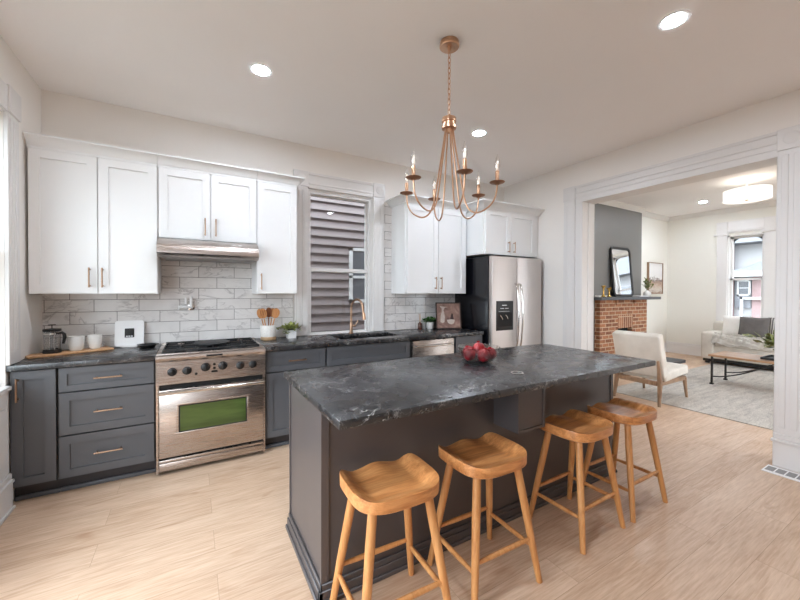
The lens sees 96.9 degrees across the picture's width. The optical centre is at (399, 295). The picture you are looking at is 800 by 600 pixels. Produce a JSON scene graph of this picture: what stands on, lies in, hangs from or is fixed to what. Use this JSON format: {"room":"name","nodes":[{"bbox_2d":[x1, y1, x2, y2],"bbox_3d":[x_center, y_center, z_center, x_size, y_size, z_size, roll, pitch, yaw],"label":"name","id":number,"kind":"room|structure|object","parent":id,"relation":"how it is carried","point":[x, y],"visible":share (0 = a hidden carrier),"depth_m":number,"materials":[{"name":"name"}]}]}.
{"room":"kitchen","nodes":[
{"label":"kitchen","id":0,"kind":"room"},
{"bbox_2d":[0,35,42,500],"bbox_3d":[-1.034,-0.141,-0.472,0.200,3.085,7.510,0,1,-30],"label":"wall","id":1,"kind":"structure","parent":0,"point":[13,72],"depth_m":2.48,"materials":[{"name":"paint"}]},
{"bbox_2d":[0,392,8,481],"bbox_3d":[-2.251,0.995,1.836,0.020,0.755,0.978,0,1,-30],"label":"trim","id":2,"kind":"structure","parent":1,"relation":"attached to","point":[4,424],"depth_m":2.20,"materials":[{"name":"paint"}]},
{"bbox_2d":[0,473,15,525],"bbox_3d":[-2.241,1.257,1.857,0.030,0.230,0.958,0,1,-30],"label":"baseboard","id":3,"kind":"structure","parent":1,"relation":"attached to","point":[6,485],"depth_m":2.19,"materials":[{"name":"paint"}]},
{"bbox_2d":[0,78,21,395],"bbox_3d":[-2.325,-0.358,1.841,0.164,1.940,1.211,0,1,-30],"label":"window","id":4,"kind":"structure","parent":1,"relation":"in","point":[10,100],"depth_m":2.27,"materials":[{"name":"paint"}]},
{"bbox_2d":[41,89,503,349],"bbox_3d":[-0.756,-0.190,4.138,5.330,3.085,0.209,0,1,-30],"label":"wall","id":5,"kind":"structure","parent":0,"point":[226,307],"depth_m":3.37,"materials":[{"name":"paint"}]},
{"bbox_2d":[23,131,160,293],"bbox_3d":[-2.385,-0.577,2.830,0.768,1.132,0.398,0,1,-30],"label":"upper cabinet","id":6,"kind":"object","parent":5,"relation":"attached to","point":[93,213],"visible":0.98,"depth_m":2.69,"materials":[{"name":"white paint"}]},
{"bbox_2d":[178,296,194,309],"bbox_3d":[-1.975,0.077,3.278,0.133,0.130,0.052,0,1,-30],"label":"pot filler","id":7,"kind":"object","parent":5,"relation":"attached to","point":[190,306],"visible":1,"depth_m":3.27,"materials":[{"name":"metal"}]},
{"bbox_2d":[156,238,258,263],"bbox_3d":[-1.702,-0.391,3.172,0.754,0.164,0.494,0,1,-30],"label":"range hood","id":8,"kind":"object","parent":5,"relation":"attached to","point":[168,249],"visible":1,"depth_m":2.98,"materials":[{"name":"silver metal"}]},
{"bbox_2d":[157,153,257,243],"bbox_3d":[-1.724,-0.810,3.213,0.755,0.670,0.398,0,1,-30],"label":"upper cabinet","id":9,"kind":"object","parent":5,"relation":"attached to","point":[202,200],"visible":0.99,"depth_m":3.07,"materials":[{"name":"white paint"}]},
{"bbox_2d":[252,170,305,293],"bbox_3d":[-1.208,-0.581,3.517,0.435,1.132,0.398,0,1,-30],"label":"upper cabinet","id":10,"kind":"object","parent":5,"relation":"attached to","point":[275,271],"visible":0.97,"depth_m":3.38,"materials":[{"name":"white paint"}]},
{"bbox_2d":[293,169,384,335],"bbox_3d":[-0.710,-0.435,4.137,1.096,1.815,0.231,0,1,-30],"label":"window","id":11,"kind":"structure","parent":5,"relation":"in","point":[373,194],"depth_m":4.11,"materials":[{"name":"paint"}]},
{"bbox_2d":[385,194,467,293],"bbox_3d":[0.361,-0.585,4.419,1.016,1.132,0.424,0,1,-30],"label":"upper cabinet","id":12,"kind":"object","parent":5,"relation":"attached to","point":[428,255],"visible":0.92,"depth_m":4.30,"materials":[{"name":"white paint"}]},
{"bbox_2d":[466,198,544,257],"bbox_3d":[1.281,-0.831,4.781,1.100,0.642,0.720,0,1,-30],"label":"upper cabinet","id":13,"kind":"object","parent":5,"relation":"attached to","point":[507,229],"visible":0.94,"depth_m":4.52,"materials":[{"name":"white paint"}]},
{"bbox_2d":[0,0,799,186],"bbox_3d":[1.167,-1.765,0.817,5.350,0.350,7.950,0,1,-30],"label":"ceiling","id":14,"kind":"structure","parent":0,"point":[552,85],"depth_m":2.50,"materials":[{"name":"paint"}]},
{"bbox_2d":[249,63,272,76],"bbox_3d":[-0.999,-1.613,2.545,0.160,0.005,0.160,0,1,-30],"label":"recessed light","id":15,"kind":"object","parent":14,"relation":"in","point":[259,69],"visible":1,"depth_m":2.54,"materials":[{"name":"white plastic"}]},
{"bbox_2d":[400,36,504,220],"bbox_3d":[0.311,-1.058,2.263,0.683,1.099,0.654,0,1,-30],"label":"chandelier","id":16,"kind":"object","parent":14,"relation":"hanging from","point":[448,44],"visible":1,"depth_m":2.23,"materials":[{"name":"gold metal"}]},
{"bbox_2d":[471,130,486,136],"bbox_3d":[0.790,-1.618,3.546,0.160,0.005,0.160,0,1,-30],"label":"recessed light","id":17,"kind":"object","parent":14,"relation":"in","point":[477,133],"visible":1,"depth_m":3.55,"materials":[{"name":"white plastic"}]},
{"bbox_2d":[657,9,691,30],"bbox_3d":[1.596,-1.599,2.065,0.160,0.005,0.160,0,1,-30],"label":"recessed light","id":18,"kind":"object","parent":14,"relation":"in","point":[675,19],"visible":1,"depth_m":2.06,"materials":[{"name":"white plastic"}]},
{"bbox_2d":[0,352,799,599],"bbox_3d":[3.580,1.437,2.354,11.050,0.100,8.100,0,1,-30],"label":"floor","id":19,"kind":"structure","parent":0,"point":[728,528],"depth_m":2.01,"materials":[{"name":"brown wood"}]},
{"bbox_2d":[10,368,60,501],"bbox_3d":[-2.564,0.925,2.592,0.228,0.875,0.656,0,1,-30],"label":"base cabinet","id":20,"kind":"object","parent":19,"relation":"on","point":[34,394],"visible":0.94,"depth_m":2.36,"materials":[{"name":"grey paint"}]},
{"bbox_2d":[58,360,155,491],"bbox_3d":[-2.229,0.924,2.788,0.546,0.875,0.656,0,1,-30],"label":"base cabinet","id":21,"kind":"object","parent":19,"relation":"on","point":[107,412],"visible":0.97,"depth_m":2.54,"materials":[{"name":"grey paint"}]},
{"bbox_2d":[6,344,161,371],"bbox_3d":[-2.332,0.467,2.730,0.784,0.038,0.644,0,1,-30],"label":"countertop","id":22,"kind":"structure","parent":21,"relation":"on","point":[119,354],"depth_m":2.53,"materials":[{"name":"grey stone"}]},
{"bbox_2d":[25,346,113,358],"bbox_3d":[-2.530,0.439,2.727,0.150,0.016,0.500,1,1,33],"label":"cutting board","id":23,"kind":"object","parent":22,"relation":"on","point":[86,350],"visible":0.8,"depth_m":2.67,"materials":[{"name":"brown wood"}]},
{"bbox_2d":[42,324,66,353],"bbox_3d":[-2.582,0.324,2.657,0.146,0.214,0.111,0,1,-30],"label":"press","id":24,"kind":"object","parent":23,"relation":"on","point":[52,331],"visible":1,"depth_m":2.63,"materials":[{"name":"black plastic"}]},
{"bbox_2d":[67,335,84,350],"bbox_3d":[-2.518,0.374,2.756,0.104,0.112,0.104,0,1,-30],"label":"cup","id":25,"kind":"object","parent":23,"relation":"on","point":[75,343],"visible":1,"depth_m":2.72,"materials":[{"name":"white ceramic"}]},
{"bbox_2d":[87,334,101,348],"bbox_3d":[-2.455,0.373,2.851,0.094,0.112,0.094,0,1,-30],"label":"cup","id":26,"kind":"object","parent":23,"relation":"on","point":[94,341],"visible":1,"depth_m":2.82,"materials":[{"name":"white ceramic"}]},
{"bbox_2d":[114,320,143,347],"bbox_3d":[-2.320,0.331,3.041,0.200,0.224,0.057,0,1,-30],"label":"kitchen scale","id":27,"kind":"object","parent":22,"relation":"on","point":[127,333],"visible":0.93,"depth_m":3.03,"materials":[{"name":"white plastic"}]},
{"bbox_2d":[137,343,158,347],"bbox_3d":[-2.150,0.431,3.024,0.156,0.028,0.156,0,1,-30],"label":"dish","id":28,"kind":"object","parent":22,"relation":"on","point":[143,345],"visible":1,"depth_m":3.00,"materials":[{"name":"ceramic"}]},
{"bbox_2d":[155,337,265,474],"bbox_3d":[-1.633,0.891,3.089,0.771,0.939,0.736,0,1,-30],"label":"gas range","id":29,"kind":"object","parent":19,"relation":"on","point":[210,400],"visible":0.95,"depth_m":2.82,"materials":[{"name":"silver metal"}]},
{"bbox_2d":[164,341,256,352],"bbox_3d":[-1.657,0.461,3.127,0.711,0.008,0.540,0,1,-30],"label":"cooktop","id":30,"kind":"object","parent":29,"relation":"in","point":[183,343],"depth_m":3.05,"materials":[{"name":"metal"}]},
{"bbox_2d":[194,339,229,345],"bbox_3d":[-1.643,0.413,3.101,0.280,0.016,0.280,0,1,-30],"label":"griddle plate","id":31,"kind":"object","parent":29,"relation":"on","point":[217,341],"visible":1,"depth_m":3.04,"materials":[{"name":"metal"}]},
{"bbox_2d":[265,347,324,448],"bbox_3d":[-1.080,0.921,3.459,0.545,0.875,0.656,0,1,-30],"label":"base cabinet","id":32,"kind":"object","parent":19,"relation":"on","point":[277,363],"visible":0.43,"depth_m":3.15,"materials":[{"name":"grey paint"}]},
{"bbox_2d":[325,335,409,366],"bbox_3d":[-0.440,0.919,3.833,0.937,0.876,0.656,0,1,-30],"label":"base cabinet","id":33,"kind":"object","parent":19,"relation":"on","point":[372,352],"visible":0.16,"depth_m":3.56,"materials":[{"name":"grey paint"}]},
{"bbox_2d":[255,328,483,351],"bbox_3d":[-0.228,0.461,3.959,2.526,0.038,0.644,0,1,-30],"label":"countertop","id":34,"kind":"structure","parent":33,"relation":"on","point":[325,340],"depth_m":3.70,"materials":[{"name":"grey stone"}]},
{"bbox_2d":[260,324,275,340],"bbox_3d":[-1.306,0.369,3.516,0.148,0.147,0.148,0,1,-30],"label":"utensil crock","id":35,"kind":"object","parent":34,"relation":"on","point":[267,333],"visible":1,"depth_m":3.46,"materials":[{"name":"white ceramic"}]},
{"bbox_2d":[257,309,263,324],"bbox_3d":[-1.373,0.275,3.526,0.098,0.277,0.021,0,1,-18],"label":"wooden spatula","id":36,"kind":"object","parent":35,"relation":"in","point":[258,310],"visible":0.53,"depth_m":3.51,"materials":[{"name":"brown wood"}]},
{"bbox_2d":[259,308,266,325],"bbox_3d":[-1.324,0.272,3.452,0.029,0.285,0.092,1,1,44],"label":"slotted spoon","id":37,"kind":"object","parent":35,"relation":"in","point":[263,314],"visible":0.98,"depth_m":3.44,"materials":[{"name":"brown wood"}]},
{"bbox_2d":[266,307,271,325],"bbox_3d":[-1.304,0.268,3.521,0.060,0.290,0.017,0,1,-30],"label":"wooden spoon","id":38,"kind":"object","parent":35,"relation":"in","point":[268,310],"visible":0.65,"depth_m":3.51,"materials":[{"name":"brown wood"}]},
{"bbox_2d":[272,308,279,324],"bbox_3d":[-1.240,0.272,3.501,0.098,0.284,0.030,0,1,-16],"label":"wooden spoon","id":39,"kind":"object","parent":35,"relation":"in","point":[275,313],"visible":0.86,"depth_m":3.50,"materials":[{"name":"brown wood"}]},
{"bbox_2d":[276,321,300,338],"bbox_3d":[-1.122,0.350,3.667,0.267,0.183,0.309,1,1,27],"label":"potted plant","id":40,"kind":"object","parent":34,"relation":"on","point":[290,329],"visible":0.99,"depth_m":3.62,"materials":[{"name":"green plant"}]},
{"bbox_2d":[349,298,365,333],"bbox_3d":[-0.473,0.238,4.044,0.236,0.403,0.094,1,1,30],"label":"faucet","id":41,"kind":"object","parent":34,"relation":"on","point":[356,299],"visible":1,"depth_m":4.06,"materials":[{"name":"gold metal"}]},
{"bbox_2d":[339,335,387,338],"bbox_3d":[-0.381,0.590,3.906,0.724,0.216,0.399,0,1,-30],"label":"sink","id":42,"kind":"object","parent":34,"relation":"in","point":[378,335],"visible":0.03,"depth_m":4.11,"materials":[{"name":"black metal"}]},
{"bbox_2d":[418,314,421,329],"bbox_3d":[0.255,0.337,4.521,0.052,0.200,0.052,0,1,-30],"label":"reed diffuser","id":43,"kind":"object","parent":34,"relation":"on","point":[419,323],"visible":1,"depth_m":4.50,"materials":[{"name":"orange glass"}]},
{"bbox_2d":[422,316,435,328],"bbox_3d":[0.385,0.356,4.615,0.201,0.160,0.197,0,1,22],"label":"potted plant","id":44,"kind":"object","parent":34,"relation":"on","point":[430,320],"visible":0.99,"depth_m":4.58,"materials":[{"name":"green plant"}]},
{"bbox_2d":[435,302,461,328],"bbox_3d":[0.628,0.266,4.595,0.330,0.341,0.083,0,1,-5],"label":"framed picture","id":45,"kind":"object","parent":34,"relation":"on","point":[448,314],"visible":1,"depth_m":4.59,"materials":[{"name":"brown paper"}]},
{"bbox_2d":[330,453,450,599],"bbox_3d":[-0.041,1.074,1.506,0.434,0.625,0.373,0,1,-28],"label":"bar stool","id":46,"kind":"object","parent":19,"relation":"on","point":[374,489],"visible":1,"depth_m":1.47,"materials":[{"name":"brown wood"}]},
{"bbox_2d":[408,337,453,357],"bbox_3d":[0.242,0.917,4.205,0.595,0.876,0.665,0,1,-30],"label":"dishwasher","id":47,"kind":"object","parent":19,"relation":"on","point":[435,346],"visible":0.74,"depth_m":3.94,"materials":[{"name":"silver metal"}]},
{"bbox_2d":[453,335,481,352],"bbox_3d":[0.670,0.916,4.503,0.425,0.875,0.618,0,1,-30],"label":"base cabinet","id":48,"kind":"object","parent":19,"relation":"on","point":[471,340],"visible":0.16,"depth_m":4.20,"materials":[{"name":"grey paint"}]},
{"bbox_2d":[284,344,655,599],"bbox_3d":[0.558,0.919,2.328,2.372,0.915,0.940,0,1,-30],"label":"kitchen island","id":49,"kind":"object","parent":19,"relation":"on","point":[351,417],"visible":0.7,"depth_m":1.92,"materials":[{"name":"paint"}]},
{"bbox_2d":[457,343,500,363],"bbox_3d":[0.543,0.406,2.443,0.290,0.108,0.290,0,1,-30],"label":"glass bowl","id":50,"kind":"object","parent":49,"relation":"on","point":[479,362],"visible":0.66,"depth_m":2.39,"materials":[{"name":"clear glass"}]},
{"bbox_2d":[463,347,475,360],"bbox_3d":[0.474,0.398,2.404,0.085,0.095,0.085,0,1,-14],"label":"pomegranate","id":51,"kind":"object","parent":50,"relation":"in","point":[469,354],"visible":0.98,"depth_m":2.38,"materials":[{"name":"red food"}]},
{"bbox_2d":[473,341,484,353],"bbox_3d":[0.543,0.365,2.444,0.086,0.096,0.085,0,1,-38],"label":"pomegranate","id":52,"kind":"object","parent":50,"relation":"in","point":[477,346],"visible":0.75,"depth_m":2.41,"materials":[{"name":"red food"}]},
{"bbox_2d":[477,348,489,361],"bbox_3d":[0.558,0.399,2.365,0.085,0.095,0.086,0,1,-1],"label":"pomegranate","id":53,"kind":"object","parent":50,"relation":"in","point":[482,355],"visible":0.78,"depth_m":2.33,"materials":[{"name":"red food"}]},
{"bbox_2d":[487,347,496,359],"bbox_3d":[0.621,0.399,2.430,0.085,0.093,0.086,0,1,-6],"label":"pomegranate","id":54,"kind":"object","parent":50,"relation":"in","point":[492,351],"visible":0.73,"depth_m":2.40,"materials":[{"name":"red food"}]},
{"bbox_2d":[510,371,523,374],"bbox_3d":[0.695,0.461,2.104,0.078,0.006,0.078,0,1,-30],"label":"outlet","id":55,"kind":"object","parent":49,"relation":"attached to","point":[511,372],"visible":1,"depth_m":2.10,"materials":[{"name":"metal"}]},
{"bbox_2d":[427,432,541,599],"bbox_3d":[0.414,1.073,1.762,0.434,0.625,0.373,0,1,-29],"label":"bar stool","id":56,"kind":"object","parent":19,"relation":"on","point":[492,455],"visible":0.98,"depth_m":1.71,"materials":[{"name":"brown wood"}]},
{"bbox_2d":[455,256,540,348],"bbox_3d":[1.337,0.435,4.768,0.893,1.835,0.786,0,1,-30],"label":"refrigerator","id":57,"kind":"object","parent":19,"relation":"on","point":[502,298],"visible":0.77,"depth_m":4.46,"materials":[{"name":"silver metal"}]},
{"bbox_2d":[529,409,625,554],"bbox_3d":[1.065,1.071,2.147,0.434,0.625,0.373,0,1,-31],"label":"bar stool","id":58,"kind":"object","parent":19,"relation":"on","point":[578,427],"visible":0.98,"depth_m":2.11,"materials":[{"name":"brown wood"}]},
{"bbox_2d":[584,398,667,522],"bbox_3d":[1.509,1.069,2.407,0.434,0.625,0.373,0,1,-30],"label":"bar stool","id":59,"kind":"object","parent":19,"relation":"on","point":[619,411],"visible":0.94,"depth_m":2.36,"materials":[{"name":"brown wood"}]},
{"bbox_2d":[594,297,660,353],"bbox_3d":[4.436,0.687,6.932,2.150,1.305,0.239,0,1,-30],"label":"fireplace","id":60,"kind":"object","parent":19,"relation":"on","point":[612,314],"visible":0.77,"depth_m":6.74,"materials":[{"name":"red brick"}]},
{"bbox_2d":[609,247,633,296],"bbox_3d":[4.340,-0.452,6.931,0.710,0.966,0.109,0,1,-30],"label":"mirror","id":61,"kind":"object","parent":60,"relation":"on","point":[620,258],"visible":1,"depth_m":6.92,"materials":[{"name":"black mirror"}]},
{"bbox_2d":[642,277,653,296],"bbox_3d":[5.095,-0.169,7.294,0.230,0.402,0.192,0,1,-42],"label":"bud vase","id":62,"kind":"object","parent":60,"relation":"on","point":[646,293],"visible":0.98,"depth_m":7.29,"materials":[{"name":"white ceramic"}]},
{"bbox_2d":[666,357,685,363],"bbox_3d":[4.630,1.312,6.752,2.100,0.060,0.558,0,1,-30],"label":"hearth slab","id":63,"kind":"object","parent":19,"relation":"on","point":[668,359],"visible":0.24,"depth_m":6.96,"materials":[{"name":"stone"}]},
{"bbox_2d":[613,363,773,429],"bbox_3d":[5.238,1.360,4.897,3.820,0.008,2.620,0,1,-30],"label":"rug","id":64,"kind":"object","parent":19,"relation":"on","point":[748,398],"visible":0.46,"depth_m":4.87,"materials":[{"name":"grey carpet"}]},
{"bbox_2d":[612,330,687,407],"bbox_3d":[3.326,0.917,4.712,0.829,0.891,0.570,0,1,-30],"label":"accent chair","id":65,"kind":"object","parent":64,"relation":"on","point":[650,346],"visible":0.78,"depth_m":4.49,"materials":[{"name":"beige fabric"}]},
{"bbox_2d":[612,330,667,378],"bbox_3d":[3.083,0.751,4.568,0.266,0.558,0.560,0,1,-30],"label":"cushion","id":66,"kind":"object","parent":65,"relation":"on","point":[650,346],"depth_m":4.46,"materials":[{"name":"beige fabric"}]},
{"bbox_2d":[621,362,687,381],"bbox_3d":[3.398,0.995,4.755,0.623,0.159,0.560,0,1,-30],"label":"seat cushion","id":67,"kind":"object","parent":65,"relation":"on","point":[674,372],"depth_m":4.56,"materials":[{"name":"beige fabric"}]},
{"bbox_2d":[708,351,773,383],"bbox_3d":[5.287,1.129,4.951,0.600,0.450,1.370,0,1,-30],"label":"coffee table","id":68,"kind":"object","parent":64,"relation":"on","point":[726,355],"visible":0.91,"depth_m":5.28,"materials":[{"name":"brown wood"}]},
{"bbox_2d":[760,355,773,360],"bbox_3d":[5.408,0.890,4.822,0.400,0.030,0.630,0,1,-30],"label":"tray","id":69,"kind":"object","parent":68,"relation":"on","point":[767,357],"visible":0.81,"depth_m":4.99,"materials":[{"name":"black metal"}]},
{"bbox_2d":[742,329,774,349],"bbox_3d":[5.380,0.678,4.912,0.835,0.436,0.976,0,1,21],"label":"plant","id":70,"kind":"object","parent":69,"relation":"on","point":[769,341],"visible":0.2,"depth_m":4.97,"materials":[{"name":"green plant"}]},
{"bbox_2d":[701,321,773,369],"bbox_3d":[6.866,0.949,6.352,0.840,0.810,2.100,0,1,-30],"label":"sofa","id":71,"kind":"object","parent":19,"relation":"on","point":[707,348],"visible":0.41,"depth_m":6.80,"materials":[{"name":"fabric"}]},
{"bbox_2d":[722,315,751,334],"bbox_3d":[6.546,0.612,6.896,0.204,0.417,0.426,0,1,-30],"label":"pillow","id":72,"kind":"object","parent":71,"relation":"on","point":[730,323],"visible":0.62,"depth_m":6.92,"materials":[{"name":"white fabric"}]},
{"bbox_2d":[710,332,766,349],"bbox_3d":[6.274,0.851,6.584,0.200,0.252,0.750,0,1,-30],"label":"throw blanket","id":73,"kind":"object","parent":71,"relation":"on","point":[732,340],"visible":0.84,"depth_m":6.56,"materials":[{"name":"beige fabric"}]},
{"bbox_2d":[715,342,773,351],"bbox_3d":[6.585,0.920,6.674,0.660,0.160,0.840,0,1,-30],"label":"seat cushion","id":74,"kind":"object","parent":71,"relation":"on","point":[717,346],"depth_m":6.53,"materials":[{"name":"fabric"}]},
{"bbox_2d":[738,316,770,339],"bbox_3d":[6.552,0.616,6.570,0.186,0.417,0.440,0,1,-24],"label":"pillow","id":75,"kind":"object","parent":71,"relation":"on","point":[749,325],"visible":0.89,"depth_m":6.51,"materials":[{"name":"grey fabric"}]},
{"bbox_2d":[768,317,774,336],"bbox_3d":[6.872,0.619,6.340,0.181,0.417,0.423,0,1,-30],"label":"pillow","id":76,"kind":"object","parent":71,"relation":"on","point":[772,321],"visible":0.18,"depth_m":6.45,"materials":[{"name":"fabric"}]},
{"bbox_2d":[761,464,799,481],"bbox_3d":[3.025,1.378,2.649,0.170,0.006,0.430,0,1,-30],"label":"floor vent","id":77,"kind":"object","parent":19,"relation":"in","point":[775,470],"visible":1,"depth_m":2.74,"materials":[{"name":"white plastic"}]},
{"bbox_2d":[765,466,799,479],"bbox_3d":[3.021,1.375,2.658,0.102,0.001,0.390,0,1,-30],"label":"grille","id":78,"kind":"object","parent":77,"relation":"attached to","point":[773,469],"depth_m":2.74,"materials":[{"name":"white metal"}]},
{"bbox_2d":[593,203,641,350],"bbox_3d":[4.100,-0.232,6.957,2.100,3.140,0.160,0,1,-30],"label":"wall","id":79,"kind":"structure","parent":0,"point":[613,226],"depth_m":6.85,"materials":[{"name":"grey paint"}]},
{"bbox_2d":[504,89,799,345],"bbox_3d":[3.467,-0.234,2.359,0.210,3.240,7.860,0,1,-30],"label":"wall","id":80,"kind":"structure","parent":0,"point":[544,191],"depth_m":4.05,"materials":[{"name":"paint"}]},
{"bbox_2d":[563,200,575,347],"bbox_3d":[2.110,0.094,4.434,0.042,2.530,0.171,0,1,-30],"label":"trim","id":81,"kind":"structure","parent":80,"relation":"attached to","point":[570,206],"depth_m":4.41,"materials":[{"name":"paint"}]},
{"bbox_2d":[574,150,777,431],"bbox_3d":[2.677,0.068,3.732,0.252,2.600,1.880,0,1,-30],"label":"trim","id":82,"kind":"structure","parent":80,"relation":"attached to","point":[585,205],"depth_m":4.29,"materials":[{"name":"paint"}]},
{"bbox_2d":[563,124,799,201],"bbox_3d":[2.595,-1.246,3.599,0.041,0.170,2.061,0,1,-30],"label":"trim","id":83,"kind":"structure","parent":80,"relation":"attached to","point":[789,137],"depth_m":3.30,"materials":[{"name":"paint"}]},
{"bbox_2d":[664,341,700,355],"bbox_3d":[5.896,1.255,3.681,5.310,0.250,7.660,0,1,-30],"label":"baseboard","id":84,"kind":"structure","parent":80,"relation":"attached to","point":[673,347],"depth_m":8.02,"materials":[{"name":"paint"}]},
{"bbox_2d":[599,200,776,221],"bbox_3d":[5.906,-1.715,3.649,5.310,0.090,7.660,0,1,-30],"label":"trim","id":85,"kind":"structure","parent":80,"relation":"attached to","point":[612,203],"depth_m":7.28,"materials":[{"name":"paint"}]},
{"bbox_2d":[770,147,799,473],"bbox_3d":[3.068,0.115,2.792,0.046,2.530,0.182,0,1,-30],"label":"trim","id":86,"kind":"structure","parent":80,"relation":"attached to","point":[786,434],"depth_m":2.79,"materials":[{"name":"paint"}]},
{"bbox_2d":[641,216,667,342],"bbox_3d":[4.005,-0.284,7.109,5.510,3.240,0.200,0,1,-30],"label":"wall","id":87,"kind":"structure","parent":0,"point":[654,231],"depth_m":8.04,"materials":[{"name":"paint"}]},
{"bbox_2d":[647,262,662,293],"bbox_3d":[5.747,-0.378,7.983,0.640,0.700,0.044,0,1,-30],"label":"framed landscape","id":88,"kind":"object","parent":87,"relation":"attached to","point":[654,270],"visible":0.81,"depth_m":7.98,"materials":[{"name":"beige paper"}]},
{"bbox_2d":[614,165,776,216],"bbox_3d":[5.972,-1.860,3.715,5.530,0.200,8.110,0,1,-30],"label":"ceiling","id":89,"kind":"structure","parent":0,"point":[683,199],"depth_m":6.38,"materials":[{"name":"paint"}]},
{"bbox_2d":[723,179,772,203],"bbox_3d":[5.357,-1.621,5.472,0.550,0.319,0.550,0,1,-30],"label":"ceiling lamp","id":90,"kind":"object","parent":89,"relation":"attached to","point":[752,193],"visible":1,"depth_m":5.34,"materials":[{"name":"white plastic"}]},
{"bbox_2d":[723,195,771,203],"bbox_3d":[5.356,-1.476,5.474,0.540,0.004,0.540,0,1,-30],"label":"diffuser","id":91,"kind":"object","parent":90,"relation":"attached to","point":[737,199],"depth_m":5.46,"materials":[{"name":"white plastic"}]},
{"bbox_2d":[666,206,775,344],"bbox_3d":[8.328,-0.246,4.973,0.200,3.240,7.870,0,1,-30],"label":"wall","id":92,"kind":"structure","parent":0,"point":[691,243],"depth_m":7.86,"materials":[{"name":"paint"}]},
{"bbox_2d":[714,216,775,320],"bbox_3d":[6.996,-0.195,7.174,0.260,2.640,0.972,0,1,-30],"label":"window","id":93,"kind":"structure","parent":92,"relation":"in","point":[767,225],"depth_m":7.17,"materials":[{"name":"paint"}]},
{"label":"outside","id":94,"kind":"structure","parent":0,"visible":0},
{"bbox_3d":[10.134,2.021,10.418,90.000,0.100,80.000,0,1,-30],"label":"ground","id":95,"kind":"structure","parent":94,"visible":0},
{"bbox_2d":[310,196,364,331],"bbox_3d":[-0.515,-2.390,5.727,6.100,8.771,0.260,0,1,-30],"label":"house","id":96,"kind":"structure","parent":95,"relation":"on","point":[337,226],"depth_m":5.38,"materials":[{"name":"grey"}]},
{"bbox_2d":[732,237,761,317],"bbox_3d":[16.619,-0.818,14.170,3.000,5.560,18.000,0,1,-30],"label":"house","id":97,"kind":"structure","parent":95,"relation":"on","point":[747,251],"depth_m":15.40,"materials":[{"name":"pink brick"}]},
{"bbox_2d":[735,280,751,307],"bbox_3d":[15.133,-0.059,15.628,0.100,1.240,0.520,0,1,-30],"label":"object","id":98,"kind":"structure","parent":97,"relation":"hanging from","point":[743,288],"depth_m":15.54,"materials":[{"name":"white"}]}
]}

